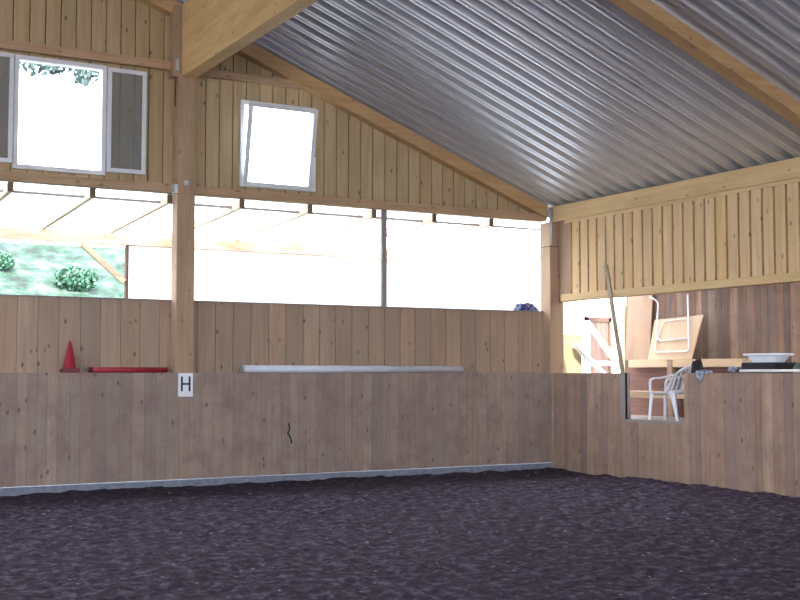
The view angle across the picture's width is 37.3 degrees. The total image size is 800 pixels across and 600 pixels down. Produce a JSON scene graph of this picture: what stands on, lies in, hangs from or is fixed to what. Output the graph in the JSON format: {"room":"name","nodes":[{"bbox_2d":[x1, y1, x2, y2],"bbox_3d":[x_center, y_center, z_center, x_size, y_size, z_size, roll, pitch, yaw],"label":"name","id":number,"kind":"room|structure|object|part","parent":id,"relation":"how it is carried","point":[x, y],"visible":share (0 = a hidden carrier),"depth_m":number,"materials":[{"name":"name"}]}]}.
{"room":"sports facility","nodes":[
{"label":"sports facility","id":0,"kind":"room"},
{"bbox_2d":[0,296,541,372],"bbox_3d":[-6.463,0.474,13.941,19.973,1.150,0.050,2,-4,-29],"label":"wall","id":1,"kind":"structure","parent":0,"point":[36,333],"depth_m":16.48,"materials":[{"name":"brown wood"}]},
{"bbox_2d":[0,294,542,311],"bbox_3d":[-6.457,-0.109,13.973,19.980,0.018,0.120,2,-4,-29],"label":"trim","id":2,"kind":"structure","parent":1,"relation":"attached to","point":[0,294],"depth_m":16.46,"materials":[{"name":"brown wood"}]},
{"bbox_2d":[380,210,386,305],"bbox_3d":[-0.240,-0.616,17.491,0.080,1.422,0.060,2,-4,-29],"label":"window mullion","id":3,"kind":"object","parent":2,"relation":"on","point":[383,263],"visible":1,"depth_m":17.46,"materials":[{"name":"grey metal"}]},
{"bbox_2d":[513,302,538,310],"bbox_3d":[1.996,0.103,18.716,0.530,0.137,0.121,2,-4,-29],"label":"cloth","id":4,"kind":"object","parent":2,"relation":"on","point":[526,306],"visible":1,"depth_m":18.67,"materials":[{"name":"blue fabric"}]},
{"bbox_2d":[0,0,546,220],"bbox_3d":[-6.412,-3.583,14.228,20.100,4.024,0.070,2,-4,-29],"label":"wall","id":5,"kind":"structure","parent":0,"point":[355,159],"depth_m":16.20,"materials":[{"name":"brown wood"}]},
{"bbox_2d":[0,52,146,175],"bbox_3d":[-4.396,-2.362,15.242,2.280,1.450,0.150,2,-4,-29],"label":"window","id":6,"kind":"structure","parent":5,"relation":"in","point":[14,60],"depth_m":15.39,"materials":[{"name":"white paint"}]},
{"bbox_3d":[-4.379,-2.361,15.263,1.170,1.450,0.130,2,-4,-29],"label":"frame","id":7,"kind":"part","parent":6,"relation":"part of","materials":[{"name":"white paint"}]},
{"bbox_2d":[0,39,170,70],"bbox_3d":[-9.086,-3.351,12.611,13.870,0.115,0.100,2,-4,-29],"label":"trim","id":8,"kind":"structure","parent":5,"relation":"attached to","point":[9,45],"depth_m":15.36,"materials":[{"name":"brown wood"}]},
{"bbox_2d":[0,170,171,193],"bbox_3d":[-9.089,-1.692,12.514,13.870,0.120,0.150,2,-4,-29],"label":"trim","id":9,"kind":"structure","parent":5,"relation":"attached to","point":[5,176],"depth_m":15.26,"materials":[{"name":"brown wood"}]},
{"bbox_2d":[199,69,335,89],"bbox_3d":[-1.880,-3.080,16.649,2.160,0.105,0.100,2,-4,-29],"label":"trim","id":10,"kind":"structure","parent":5,"relation":"attached to","point":[212,73],"depth_m":16.50,"materials":[{"name":"brown wood"}]},
{"bbox_2d":[0,181,548,255],"bbox_3d":[-6.903,-1.303,16.909,22.000,0.289,5.300,2,-4,-29],"label":"roof","id":11,"kind":"structure","parent":5,"relation":"attached to","point":[17,210],"depth_m":18.77,"materials":[{"name":"white"}]},
{"bbox_2d":[239,100,317,191],"bbox_3d":[-1.676,-2.166,16.649,1.150,1.210,0.344,2,-4,-29],"label":"window","id":12,"kind":"structure","parent":5,"relation":"in","point":[313,113],"depth_m":16.53,"materials":[{"name":"white paint"}]},
{"bbox_2d":[139,0,546,217],"bbox_3d":[-6.368,-3.595,14.118,19.870,4.004,0.155,2,-4,-29],"label":"roof beam","id":13,"kind":"structure","parent":5,"relation":"attached to","point":[252,52],"depth_m":17.41,"materials":[{"name":"brown wood"}]},
{"bbox_2d":[195,186,545,221],"bbox_3d":[-0.274,-1.390,17.456,5.850,0.120,0.150,2,-4,-29],"label":"trim","id":14,"kind":"structure","parent":5,"relation":"attached to","point":[201,191],"depth_m":17.23,"materials":[{"name":"wood"}]},
{"bbox_2d":[0,373,552,486],"bbox_3d":[-6.384,1.543,13.763,20.000,1.395,0.223,2,-4,-29],"label":"wall","id":15,"kind":"structure","parent":0,"point":[56,428],"depth_m":16.15,"materials":[{"name":"brown wood"}]},
{"bbox_2d":[60,341,79,372],"bbox_3d":[-4.192,0.723,15.059,0.210,0.400,0.200,2,-4,-29],"label":"traffic cone","id":16,"kind":"object","parent":15,"relation":"on","point":[69,366],"visible":1,"depth_m":15.00,"materials":[{"name":"red plastic"}]},
{"bbox_2d":[88,367,167,372],"bbox_3d":[-3.516,0.905,15.371,1.025,0.073,0.074,2,-4,-29],"label":"pole","id":17,"kind":"object","parent":15,"relation":"on","point":[91,369],"visible":1,"depth_m":15.34,"materials":[{"name":"plastic"}]},
{"bbox_2d":[169,4,195,372],"bbox_3d":[-2.922,-1.492,15.874,0.320,4.930,0.250,2,-4,-29],"label":"timber post","id":18,"kind":"object","parent":15,"relation":"on","point":[184,95],"visible":1,"depth_m":15.80,"materials":[{"name":"brown wood"}]},
{"bbox_2d":[182,0,317,77],"bbox_3d":[4.470,-4.272,2.979,0.200,0.990,30.200,2,-4,-29],"label":"ceiling beam","id":19,"kind":"structure","parent":18,"relation":"attached to","point":[213,31],"depth_m":14.61,"materials":[{"name":"brown wood"}]},
{"bbox_2d":[177,480,188,485],"bbox_3d":[-2.847,2.401,15.555,0.170,0.060,0.012,2,-4,-29],"label":"trim","id":20,"kind":"structure","parent":15,"relation":"attached to","point":[179,483],"depth_m":15.55,"materials":[{"name":"concrete"}]},
{"bbox_2d":[178,373,192,396],"bbox_3d":[-2.830,1.120,15.653,0.200,0.310,0.016,2,-4,-29],"label":"letter sign","id":21,"kind":"object","parent":15,"relation":"attached to","point":[185,380],"visible":1,"depth_m":15.65,"materials":[{"name":"white plastic"}]},
{"bbox_2d":[0,462,552,495],"bbox_3d":[-6.377,2.367,13.700,20.000,0.242,0.212,2,-4,-29],"label":"baseboard","id":22,"kind":"structure","parent":15,"relation":"attached to","point":[4,491],"depth_m":16.13,"materials":[{"name":"concrete"}]},
{"bbox_2d":[240,365,463,372],"bbox_3d":[-0.613,0.990,17.010,3.555,0.105,0.104,2,-4,-29],"label":"pole","id":23,"kind":"object","parent":15,"relation":"on","point":[243,368],"visible":1,"depth_m":16.90,"materials":[{"name":"metal"}]},
{"bbox_2d":[540,209,563,372],"bbox_3d":[2.413,-0.135,18.825,0.279,2.580,0.289,2,-4,-29],"label":"timber post","id":24,"kind":"object","parent":15,"relation":"on","point":[552,314],"visible":0.99,"depth_m":18.72,"materials":[{"name":"brown wood"}]},
{"bbox_2d":[0,468,799,599],"bbox_3d":[1.014,1.546,0.565,20.000,0.117,30.000,2,-4,-29],"label":"floor","id":25,"kind":"structure","parent":0,"point":[545,533],"depth_m":10.54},
{"bbox_2d":[175,0,799,209],"bbox_3d":[1.131,-4.436,1.028,21.100,4.187,31.043,2,-4,-29],"label":"ceiling","id":26,"kind":"structure","parent":0,"point":[562,102],"depth_m":14.90,"materials":[{"name":"grey metal"}]},
{"bbox_2d":[608,0,799,127],"bbox_3d":[2.658,-2.950,12.381,5.910,2.416,0.200,2,-4,-29],"label":"rafter","id":27,"kind":"object","parent":26,"relation":"attached to","point":[647,12],"visible":1,"depth_m":12.68,"materials":[{"name":"brown wood"}]},
{"bbox_2d":[631,415,683,421],"bbox_3d":[10.487,1.208,6.662,2.140,0.200,31.300,2,-4,-29],"label":"floor","id":28,"kind":"structure","parent":0,"point":[644,417],"depth_m":18.01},
{"bbox_2d":[630,391,683,398],"bbox_3d":[4.129,1.581,17.798,0.280,0.410,1.950,2,-4,-29],"label":"bench","id":29,"kind":"object","parent":28,"relation":"on","point":[637,394],"visible":0.27,"depth_m":18.14,"materials":[{"name":"brown wood"}]},
{"bbox_2d":[648,366,690,420],"bbox_3d":[3.899,1.335,16.926,0.543,0.795,0.578,-3,-4,39],"label":"plastic chair","id":30,"kind":"object","parent":28,"relation":"on","point":[672,392],"visible":0.82,"depth_m":16.75,"materials":[{"name":"white plastic"}]},
{"bbox_3d":[3.572,1.522,16.882,0.072,0.417,0.054,-3,-4,39],"label":"leg","id":31,"kind":"part","parent":30,"relation":"part of","materials":[{"name":"white plastic"}]},
{"bbox_3d":[3.693,1.175,16.785,0.357,0.262,0.086,-2,-4,36],"label":"armrest","id":32,"kind":"part","parent":30,"relation":"part of","materials":[{"name":"white plastic"}]},
{"bbox_3d":[3.860,1.544,17.241,0.072,0.417,0.054,-3,-4,39],"label":"leg","id":33,"kind":"part","parent":30,"relation":"part of","materials":[{"name":"white plastic"}]},
{"bbox_3d":[3.876,1.331,16.945,0.400,0.040,0.456,-3,-4,39],"label":"seat","id":34,"kind":"part","parent":30,"relation":"part of","materials":[{"name":"white plastic"}]},
{"bbox_3d":[4.001,1.199,17.169,0.357,0.262,0.086,-3,-5,42],"label":"armrest","id":35,"kind":"part","parent":30,"relation":"part of","materials":[{"name":"white plastic"}]},
{"bbox_3d":[3.860,1.508,16.663,0.142,0.417,0.054,-3,-4,39],"label":"leg","id":36,"kind":"part","parent":30,"relation":"part of","materials":[{"name":"white plastic"}]},
{"bbox_3d":[3.994,1.127,16.863,0.300,0.388,0.451,-3,-4,39],"label":"backrest","id":37,"kind":"part","parent":30,"relation":"part of","materials":[{"name":"white plastic"}]},
{"bbox_2d":[628,359,751,416],"bbox_3d":[4.535,1.376,18.458,0.420,0.900,2.520,2,-4,-29],"label":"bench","id":38,"kind":"object","parent":28,"relation":"on","point":[671,365],"visible":0.61,"depth_m":18.53,"materials":[{"name":"beige wood"}]},
{"bbox_2d":[625,295,652,359],"bbox_3d":[4.005,0.382,19.864,0.129,1.246,0.620,2,-4,-29],"label":"panel","id":39,"kind":"object","parent":38,"relation":"on","point":[640,308],"visible":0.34,"depth_m":19.84,"materials":[{"name":"beige wood"}]},
{"bbox_2d":[648,294,703,359],"bbox_3d":[4.365,0.426,18.840,0.201,1.038,1.167,2,-4,-29],"label":"folding table","id":40,"kind":"object","parent":38,"relation":"on","point":[672,338],"visible":0.99,"depth_m":18.80,"materials":[{"name":"brown wood"}]},
{"bbox_3d":[4.283,0.372,18.899,0.114,0.945,0.989,14,-10,-28],"label":"leg frame","id":41,"kind":"part","parent":40,"relation":"part of","materials":[{"name":"white metal"}]},
{"bbox_2d":[691,358,703,372],"bbox_3d":[4.131,1.249,16.425,0.335,0.905,0.315,-1,-4,10],"label":"bag","id":42,"kind":"object","parent":28,"relation":"on","point":[696,365],"visible":0.18,"depth_m":16.41,"materials":[{"name":"black fabric"}]},
{"bbox_2d":[741,362,796,372],"bbox_3d":[4.876,1.239,15.637,0.450,0.830,0.580,2,-4,-29],"label":"crate","id":43,"kind":"object","parent":28,"relation":"on","point":[748,365],"visible":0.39,"depth_m":15.45,"materials":[{"name":"black plastic"}]},
{"bbox_2d":[743,353,793,361],"bbox_3d":[4.859,0.764,15.645,0.300,0.118,0.660,2,-4,-29],"label":"tray","id":44,"kind":"object","parent":43,"relation":"on","point":[756,357],"visible":0.96,"depth_m":15.48,"materials":[{"name":"plastic"}]},
{"bbox_2d":[793,362,799,372],"bbox_3d":[5.098,1.151,14.685,0.465,0.890,1.176,2,-4,-29],"label":"tarpaulin","id":45,"kind":"object","parent":28,"relation":"on","point":[797,366],"visible":0.07,"depth_m":14.78,"materials":[{"name":"green plastic"}]},
{"bbox_2d":[552,373,799,496],"bbox_3d":[9.800,1.141,5.533,0.166,1.595,30.000,2,-4,-29],"label":"wall","id":46,"kind":"structure","parent":0,"point":[738,431],"depth_m":15.80,"materials":[{"name":"brown wood"}]},
{"bbox_2d":[604,265,624,372],"bbox_3d":[3.130,0.275,17.327,0.325,1.591,0.050,-3,-4,37],"label":"pole","id":47,"kind":"object","parent":46,"relation":"on","point":[606,268],"visible":1,"depth_m":17.31,"materials":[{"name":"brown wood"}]},
{"bbox_3d":[3.584,1.700,16.548,0.125,0.040,1.280,2,-4,-29],"label":"hatch sill","id":48,"kind":"part","parent":46,"relation":"part of","materials":[{"name":"wood"}]},
{"bbox_2d":[695,369,713,382],"bbox_3d":[4.040,1.011,15.779,0.165,0.184,0.338,2,-4,-29],"label":"cloth","id":49,"kind":"object","parent":46,"relation":"on","point":[699,373],"visible":0.97,"depth_m":15.74,"materials":[{"name":"blue fabric"}]},
{"bbox_2d":[728,366,799,371],"bbox_3d":[4.930,0.831,14.246,0.072,0.080,2.702,2,-4,-29],"label":"rod","id":50,"kind":"object","parent":46,"relation":"on","point":[730,368],"visible":1,"depth_m":14.93,"materials":[{"name":"plastic"}]},
{"bbox_2d":[558,182,799,302],"bbox_3d":[9.829,-1.431,5.703,0.148,1.350,29.995,2,-4,-29],"label":"wall","id":51,"kind":"structure","parent":0,"point":[756,232],"depth_m":16.14,"materials":[{"name":"brown wood"}]},
{"bbox_2d":[549,157,799,222],"bbox_3d":[9.818,-2.143,5.800,0.190,0.245,30.100,2,-4,-29],"label":"beam","id":52,"kind":"structure","parent":51,"relation":"attached to","point":[787,169],"depth_m":16.18,"materials":[{"name":"brown wood"}]},
{"bbox_2d":[561,272,799,301],"bbox_3d":[9.859,-0.819,5.548,0.165,0.110,29.760,2,-4,-29],"label":"trim","id":53,"kind":"structure","parent":51,"relation":"attached to","point":[794,277],"depth_m":15.98,"materials":[{"name":"beige wood"}]},
{"bbox_2d":[564,178,799,223],"bbox_3d":[9.862,-2.007,5.610,0.030,0.050,29.740,2,-4,-29],"label":"trim","id":54,"kind":"structure","parent":51,"relation":"attached to","point":[773,184],"depth_m":16.14,"materials":[{"name":"brown wood"}]},
{"bbox_2d":[627,367,740,416],"bbox_3d":[4.883,1.395,17.743,0.030,0.775,4.496,2,-4,-29],"label":"wall","id":55,"kind":"structure","parent":0,"point":[639,377],"depth_m":19.16,"materials":[{"name":"brown wood"}]},
{"bbox_2d":[627,282,799,367],"bbox_3d":[7.494,0.345,13.876,0.040,2.400,14.696,2,-4,-29],"label":"wall","id":56,"kind":"structure","parent":0,"point":[736,322],"depth_m":17.97,"materials":[{"name":"brown wood"}]},
{"bbox_2d":[620,297,626,372],"bbox_3d":[3.848,0.737,20.305,0.090,2.400,0.100,2,-4,-29],"label":"trim","id":57,"kind":"structure","parent":56,"relation":"attached to","point":[623,300],"depth_m":20.29,"materials":[{"name":"beige wood"}]},
{"label":"outside","id":58,"kind":"structure","parent":0,"visible":0},
{"bbox_3d":[0.112,2.988,22.547,120.000,0.180,8.700,2,-4,-29],"label":"ground","id":59,"kind":"structure","parent":58,"visible":0},
{"bbox_2d":[20,62,99,86],"bbox_3d":[-5.127,-1.887,20.613,3.872,9.317,1.755,2,-4,-29],"label":"leafy tree","id":60,"kind":"object","parent":59,"relation":"on","point":[79,74],"visible":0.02,"depth_m":20.17,"materials":[{"name":"green plant"}]},
{"bbox_2d":[124,245,128,297],"bbox_3d":[-4.247,0.883,18.339,0.040,3.470,0.100,2,-4,-29],"label":"post","id":61,"kind":"object","parent":59,"relation":"on","point":[126,269],"visible":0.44,"depth_m":18.39,"materials":[{"name":"brown wood"}]},
{"bbox_2d":[80,241,125,283],"bbox_3d":[-4.567,-0.571,18.236,0.707,0.621,0.100,2,-4,-29],"label":"brace","id":62,"kind":"object","parent":61,"relation":"attached to","point":[84,245],"visible":1,"depth_m":18.20,"materials":[{"name":"beige wood"}]},
{"bbox_2d":[128,246,620,372],"bbox_3d":[0.711,0.996,21.190,11.400,3.630,0.040,2,-4,-29],"label":"outdoor background","id":63,"kind":"object","parent":59,"relation":"on","point":[234,276],"visible":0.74,"depth_m":20.32,"materials":[{"name":"white"}]},
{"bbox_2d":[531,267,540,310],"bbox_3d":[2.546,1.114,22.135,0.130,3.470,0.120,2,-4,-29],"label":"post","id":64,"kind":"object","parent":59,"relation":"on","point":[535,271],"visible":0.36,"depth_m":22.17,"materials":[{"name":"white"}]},
{"bbox_2d":[552,335,581,408],"bbox_3d":[2.919,1.684,20.719,0.630,2.160,0.030,2,-4,-29],"label":"board","id":65,"kind":"object","parent":59,"relation":"on","point":[572,357],"visible":0.28,"depth_m":20.80,"materials":[{"name":"beige wood"}]},
{"bbox_2d":[573,321,619,372],"bbox_3d":[3.445,1.578,21.027,1.034,2.410,0.360,2,-4,-29],"label":"stair","id":66,"kind":"structure","parent":59,"relation":"on","point":[587,326],"depth_m":20.89,"materials":[{"name":"white paint"}]},
{"bbox_3d":[3.286,1.567,20.858,0.100,2.410,0.100,2,-4,-29],"label":"newel post","id":67,"kind":"part","parent":66,"relation":"part of","materials":[{"name":"white paint"}]},
{"bbox_3d":[3.624,0.812,21.037,0.757,0.814,0.120,2,-4,-29],"label":"handrail","id":68,"kind":"part","parent":66,"relation":"part of","materials":[{"name":"white paint"}]},
{"bbox_2d":[584,312,611,372],"bbox_3d":[3.618,1.118,21.623,0.600,1.800,0.060,2,-4,-29],"label":"gate","id":69,"kind":"object","parent":59,"relation":"on","point":[602,325],"visible":0.46,"depth_m":21.65,"materials":[{"name":"wood"}]},
{"bbox_3d":[3.618,0.359,21.670,0.600,0.080,0.060,2,-4,-29],"label":"rail","id":70,"kind":"part","parent":69,"relation":"part of","materials":[{"name":"wood"}]},
{"bbox_3d":[3.611,1.208,21.620,0.470,1.620,0.030,2,-4,-29],"label":"infill panel","id":71,"kind":"part","parent":69,"relation":"part of","materials":[{"name":"brown wood"}]},
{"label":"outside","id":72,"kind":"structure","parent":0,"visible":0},
{"bbox_2d":[0,241,539,297],"bbox_3d":[-10.342,0.414,41.354,90.000,7.407,38.000,2,-4,-29],"label":"hillside","id":73,"kind":"structure","parent":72,"point":[35,266],"depth_m":34.89,"materials":[{"name":"green plant"}]},
{"bbox_2d":[0,251,15,270],"bbox_3d":[-11.352,-1.078,33.530,0.976,0.639,0.781,2,-4,-29],"label":"bush","id":74,"kind":"object","parent":73,"relation":"on","point":[7,261],"visible":1,"depth_m":33.41,"materials":[{"name":"green plant"}]},
{"bbox_2d":[53,265,97,291],"bbox_3d":[-9.203,-0.590,33.681,1.316,0.805,1.092,2,-4,-29],"label":"bush","id":75,"kind":"object","parent":73,"relation":"on","point":[71,277],"visible":0.99,"depth_m":33.39,"materials":[{"name":"green plant"}]},
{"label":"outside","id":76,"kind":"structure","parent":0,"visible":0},
{"bbox_2d":[0,227,539,266],"bbox_3d":[-6.928,-1.026,16.936,22.000,0.170,0.100,2,-4,-29],"label":"beam","id":77,"kind":"structure","parent":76,"point":[11,233],"depth_m":19.50,"materials":[{"name":"beige wood"}]},
{"bbox_2d":[0,182,13,201],"bbox_3d":[-5.646,-1.275,16.240,0.074,0.248,3.093,2,-4,-29],"label":"rafter","id":78,"kind":"object","parent":77,"relation":"on","point":[8,188],"visible":1,"depth_m":15.01,"materials":[{"name":"white wood"}]},
{"bbox_2d":[37,188,95,228],"bbox_3d":[-4.744,-1.244,16.746,0.074,0.248,3.093,2,-4,-29],"label":"rafter","id":79,"kind":"object","parent":77,"relation":"on","point":[90,194],"visible":0.93,"depth_m":16.48,"materials":[{"name":"white wood"}]},
{"bbox_2d":[104,194,171,232],"bbox_3d":[-3.841,-1.214,17.252,0.074,0.248,3.093,2,-4,-29],"label":"rafter","id":80,"kind":"object","parent":77,"relation":"on","point":[165,200],"visible":0.93,"depth_m":17.03,"materials":[{"name":"beige wood"}]},
{"bbox_2d":[168,200,244,236],"bbox_3d":[-2.939,-1.183,17.757,0.074,0.248,3.093,2,-4,-29],"label":"rafter","id":81,"kind":"object","parent":77,"relation":"on","point":[238,205],"visible":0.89,"depth_m":17.16,"materials":[{"name":"beige wood"}]},
{"bbox_2d":[229,205,312,240],"bbox_3d":[-2.036,-1.152,18.263,0.074,0.248,3.093,2,-4,-29],"label":"rafter","id":82,"kind":"object","parent":77,"relation":"on","point":[308,209],"visible":0.93,"depth_m":18.08,"materials":[{"name":"beige wood"}]},
{"bbox_2d":[287,210,376,243],"bbox_3d":[-1.134,-1.121,18.769,0.074,0.248,3.093,2,-4,-29],"label":"rafter","id":83,"kind":"object","parent":77,"relation":"on","point":[371,214],"visible":0.93,"depth_m":18.59,"materials":[{"name":"beige wood"}]},
{"bbox_2d":[341,214,436,246],"bbox_3d":[-0.231,-1.090,19.275,0.074,0.248,3.093,2,-4,-29],"label":"rafter","id":84,"kind":"object","parent":77,"relation":"on","point":[429,219],"visible":0.82,"depth_m":19.04,"materials":[{"name":"beige wood"}]},
{"bbox_2d":[393,219,493,249],"bbox_3d":[0.671,-1.059,19.781,0.074,0.248,3.093,2,-4,-29],"label":"rafter","id":85,"kind":"object","parent":77,"relation":"on","point":[487,223],"visible":0.93,"depth_m":19.64,"materials":[{"name":"beige wood"}]},
{"bbox_3d":[-8.353,-1.368,14.722,0.074,0.247,3.093,2,-4,-29],"label":"rafter","id":86,"kind":"object","parent":77,"relation":"on","visible":0},
{"bbox_2d":[0,189,539,230],"bbox_3d":[-5.755,-1.417,14.764,21.900,0.035,0.030,2,-4,-29],"label":"batten","id":87,"kind":"object","parent":86,"relation":"attached to","point":[1,190],"visible":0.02,"depth_m":16.87,"materials":[{"name":"wood"}]}
]}

